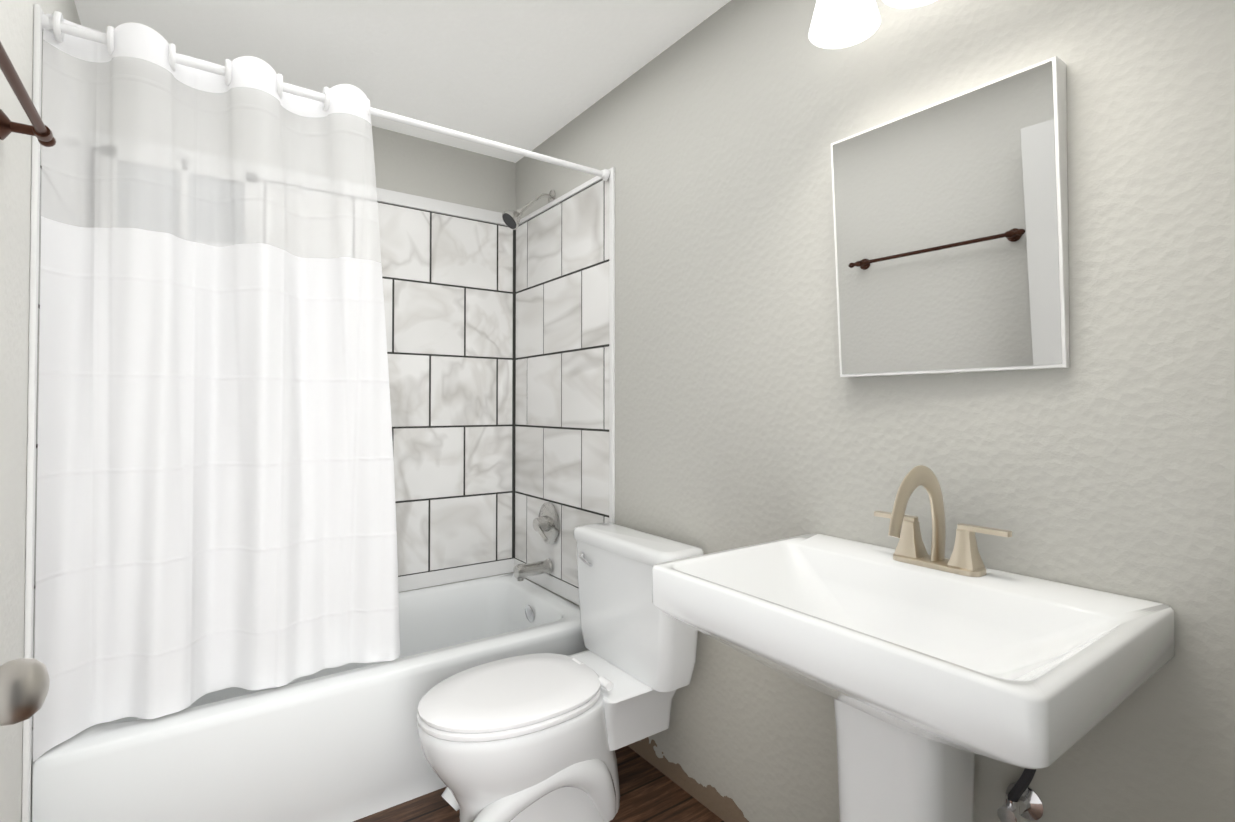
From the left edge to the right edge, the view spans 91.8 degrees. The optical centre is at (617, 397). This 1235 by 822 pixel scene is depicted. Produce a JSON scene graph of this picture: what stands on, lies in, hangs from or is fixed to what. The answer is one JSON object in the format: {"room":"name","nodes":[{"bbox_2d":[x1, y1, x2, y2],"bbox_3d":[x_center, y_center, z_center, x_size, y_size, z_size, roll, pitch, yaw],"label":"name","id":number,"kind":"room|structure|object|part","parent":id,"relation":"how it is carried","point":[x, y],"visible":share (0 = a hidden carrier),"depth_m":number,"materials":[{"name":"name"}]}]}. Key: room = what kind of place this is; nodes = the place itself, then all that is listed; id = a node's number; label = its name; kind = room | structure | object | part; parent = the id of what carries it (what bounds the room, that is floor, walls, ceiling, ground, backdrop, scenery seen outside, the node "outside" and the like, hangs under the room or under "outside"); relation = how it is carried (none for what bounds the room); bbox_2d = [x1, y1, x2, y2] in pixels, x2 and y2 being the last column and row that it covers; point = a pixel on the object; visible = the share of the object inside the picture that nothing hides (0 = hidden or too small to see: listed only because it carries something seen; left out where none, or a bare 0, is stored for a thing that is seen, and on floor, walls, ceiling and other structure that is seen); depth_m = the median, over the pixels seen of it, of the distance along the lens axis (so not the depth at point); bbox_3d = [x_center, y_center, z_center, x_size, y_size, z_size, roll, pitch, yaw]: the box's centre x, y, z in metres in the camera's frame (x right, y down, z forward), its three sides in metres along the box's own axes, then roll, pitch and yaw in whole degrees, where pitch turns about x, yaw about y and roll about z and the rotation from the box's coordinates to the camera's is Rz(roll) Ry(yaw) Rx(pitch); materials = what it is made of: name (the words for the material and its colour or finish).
{"room":"bathroom","nodes":[
{"label":"bathroom","id":0,"kind":"room"},
{"bbox_2d":[0,658,49,725],"bbox_3d":[-0.399,0.151,0.250,0.146,2.030,0.763,1,-1,-35],"label":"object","id":1,"kind":"structure","parent":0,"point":[24,686],"depth_m":0.52,"materials":[{"name":"silver metal"}]},
{"bbox_2d":[0,0,80,821],"bbox_3d":[-0.973,0.022,0.800,0.112,2.330,2.925,1,-1,-35],"label":"wall","id":2,"kind":"structure","parent":0,"point":[16,26],"depth_m":1.21,"materials":[{"name":"white paint"}]},
{"bbox_2d":[0,41,55,146],"bbox_3d":[-0.891,-0.488,0.832,0.070,0.052,0.714,1,-1,-35],"label":"towel bar","id":3,"kind":"object","parent":2,"relation":"attached to","point":[40,131],"visible":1,"depth_m":1.03,"materials":[{"name":"brown metal"}]},
{"bbox_2d":[31,728,32,760],"bbox_3d":[-1.492,0.766,1.602,0.005,0.062,0.796,1,-1,-35],"label":"trim","id":4,"kind":"structure","parent":2,"relation":"attached to","point":[32,746],"depth_m":1.31,"materials":[{"name":"white"}]},
{"bbox_2d":[33,11,609,761],"bbox_3d":[-0.690,-0.031,1.784,1.510,1.650,0.204,1,-1,-35],"label":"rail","id":5,"kind":"object","parent":2,"relation":"attached to","point":[215,489],"visible":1,"depth_m":1.52,"materials":[{"name":"white fabric"}]},
{"bbox_2d":[33,14,399,761],"bbox_3d":[-0.969,-0.034,1.586,0.803,1.650,0.203,1,-1,-35],"label":"curtain","id":6,"kind":"object","parent":5,"relation":"hanging from","point":[216,507],"depth_m":1.52,"materials":[{"name":"fabric"}]},
{"bbox_3d":[-0.656,-0.819,1.748,1.510,0.040,0.040,1,-1,-35],"label":"rod","id":7,"kind":"part","parent":5,"relation":"part of","materials":[{"name":"white plastic"}]},
{"bbox_3d":[-1.493,-0.041,1.613,0.003,1.559,0.798,1,-1,-35],"label":"tiled wall","id":8,"kind":"structure","parent":2,"relation":"attached to","visible":0},
{"bbox_2d":[32,32,42,727],"bbox_3d":[-1.488,-0.043,1.611,0.002,1.547,0.776,1,-1,-35],"label":"trim","id":9,"kind":"structure","parent":8,"relation":"attached to","point":[37,368],"depth_m":1.32,"materials":[{"name":"stone"}]},
{"bbox_2d":[74,0,730,162],"bbox_3d":[-0.315,-1.186,1.285,1.724,0.100,2.925,1,-1,-35],"label":"ceiling","id":10,"kind":"structure","parent":0,"point":[529,75],"depth_m":1.92,"materials":[{"name":"white paint"}]},
{"bbox_2d":[372,126,515,592],"bbox_3d":[-1.128,0.046,2.411,1.724,2.330,0.116,1,-1,-35],"label":"wall","id":11,"kind":"structure","parent":0,"point":[409,164],"depth_m":2.63,"materials":[{"name":"grey paint"}]},
{"bbox_2d":[377,202,514,576],"bbox_3d":[-1.102,-0.029,2.376,1.523,1.559,0.006,1,-1,-35],"label":"tiled wall","id":12,"kind":"structure","parent":11,"relation":"attached to","point":[428,319],"depth_m":2.63,"materials":[{"name":"tile"}]},
{"bbox_2d":[353,746,723,821],"bbox_3d":[-0.315,1.244,1.248,1.724,0.100,2.925,1,-1,-35],"label":"floor","id":13,"kind":"structure","parent":0,"point":[649,792],"depth_m":1.77,"materials":[{"name":"brown wood"}]},
{"bbox_2d":[32,573,587,821],"bbox_3d":[-0.882,1.006,2.050,1.512,0.400,0.753,1,-1,-35],"label":"bathtub","id":14,"kind":"object","parent":13,"relation":"on","point":[342,743],"visible":0.48,"depth_m":1.64,"materials":[{"name":"white ceramic"}]},
{"bbox_2d":[417,522,703,821],"bbox_3d":[-0.191,0.818,1.718,0.753,0.766,0.518,1,-1,-35],"label":"toilet","id":15,"kind":"object","parent":13,"relation":"on","point":[540,737],"visible":1,"depth_m":1.65,"materials":[{"name":"white ceramic"}]},
{"bbox_3d":[-0.294,0.825,1.645,0.500,0.020,0.376,1,-1,-35],"label":"seat","id":16,"kind":"part","parent":15,"relation":"part of","materials":[{"name":"white plastic"}]},
{"bbox_3d":[-0.293,0.801,1.646,0.498,0.026,0.372,1,-1,-35],"label":"lid","id":17,"kind":"part","parent":15,"relation":"part of","materials":[{"name":"white plastic"}]},
{"bbox_3d":[-0.106,0.532,1.972,0.020,0.032,0.089,1,-1,-35],"label":"flush lever","id":18,"kind":"part","parent":15,"relation":"part of","materials":[{"name":"silver metal"}]},
{"bbox_3d":[0.052,0.659,1.893,0.149,0.355,0.500,1,-1,-35],"label":"tank","id":19,"kind":"part","parent":15,"relation":"part of","materials":[{"name":"white ceramic"}]},
{"bbox_3d":[0.050,0.459,1.895,0.163,0.044,0.518,1,-1,-35],"label":"tank lid","id":20,"kind":"part","parent":15,"relation":"part of","materials":[{"name":"white ceramic"}]},
{"bbox_2d":[652,465,1174,821],"bbox_3d":[0.460,0.658,1.035,0.514,1.065,0.660,1,-1,-35],"label":"sink","id":21,"kind":"object","parent":13,"relation":"on","point":[934,673],"visible":1,"depth_m":0.97,"materials":[{"name":"white ceramic"}]},
{"bbox_2d":[874,465,1011,576],"bbox_3d":[0.558,0.225,1.111,0.195,0.196,0.254,1,-1,-35],"label":"faucet","id":22,"kind":"object","parent":21,"relation":"on","point":[910,558],"depth_m":1.12,"materials":[{"name":"gold metal"}]},
{"bbox_2d":[510,0,1234,821],"bbox_3d":[0.342,0.036,1.732,0.112,2.330,2.925,1,-1,-35],"label":"wall","id":23,"kind":"structure","parent":0,"point":[746,414],"depth_m":1.25,"materials":[{"name":"paint"}]},
{"bbox_2d":[514,558,578,604],"bbox_3d":[-0.254,0.780,2.481,0.005,0.062,0.796,1,-1,-35],"label":"trim","id":24,"kind":"structure","parent":23,"relation":"attached to","point":[559,587],"depth_m":2.47,"materials":[{"name":"white tile"}]},
{"bbox_2d":[514,179,608,587],"bbox_3d":[-0.253,-0.028,2.493,0.003,1.559,0.798,1,-1,-35],"label":"grout","id":25,"kind":"structure","parent":23,"relation":"attached to","point":[581,429],"depth_m":2.47,"materials":[{"name":"grey"}]},
{"bbox_2d":[515,178,608,586],"bbox_3d":[-0.253,-0.030,2.487,0.002,1.547,0.776,1,-1,-35],"label":"tiled wall","id":26,"kind":"structure","parent":25,"relation":"attached to","point":[585,373],"depth_m":2.44,"materials":[{"name":"tile"}]},
{"bbox_2d":[502,190,554,229],"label":"shower head","id":27,"kind":"object","parent":26,"relation":"attached to","point":[511,219],"depth_m":2.44,"materials":[{"name":"silver metal"}]},
{"bbox_2d":[513,558,552,580],"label":"faucet","id":28,"kind":"object","parent":26,"relation":"attached to","point":[520,571],"depth_m":2.44,"materials":[{"name":"silver metal"}]},
{"bbox_3d":[-0.350,0.710,2.466,0.155,0.069,0.064,1,-1,-35],"label":"spout","id":29,"kind":"part","parent":28,"relation":"part of","materials":[{"name":"silver metal"}]},
{"bbox_2d":[533,502,559,544],"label":"shower valve","id":30,"kind":"object","parent":26,"relation":"attached to","point":[546,525],"depth_m":2.47,"materials":[{"name":"silver metal"}]},
{"bbox_3d":[-0.308,0.548,2.442,0.029,0.063,0.104,1,-1,-35],"label":"lever","id":31,"kind":"part","parent":30,"relation":"part of","materials":[{"name":"silver metal"}]},
{"bbox_3d":[-0.313,0.528,2.495,0.064,0.176,0.176,1,-1,-35],"label":"plate","id":32,"kind":"part","parent":30,"relation":"part of","materials":[{"name":"silver metal"}]},
{"bbox_2d":[808,0,936,48],"bbox_3d":[0.595,-0.908,1.141,0.200,0.265,0.520,1,-1,-35],"label":"sconce","id":33,"kind":"object","parent":23,"relation":"attached to","point":[836,24],"visible":1,"depth_m":1.23,"materials":[{"name":"white glass"}]},
{"bbox_3d":[0.475,-0.852,1.258,0.142,0.155,0.142,1,-1,-35],"label":"lamp shade","id":34,"kind":"part","parent":33,"relation":"part of","materials":[{"name":"white glass"}]},
{"bbox_3d":[0.571,-0.854,1.123,0.142,0.155,0.142,1,-1,-35],"label":"lamp shade","id":35,"kind":"part","parent":33,"relation":"part of","materials":[{"name":"white glass"}]},
{"bbox_2d":[831,56,1069,377],"bbox_3d":[0.633,-0.314,1.197,0.062,0.530,0.430,1,-1,-35],"label":"mirror","id":36,"kind":"object","parent":23,"relation":"attached to","point":[950,214],"visible":0.96,"depth_m":1.15,"materials":[{"name":"white"}]}
]}

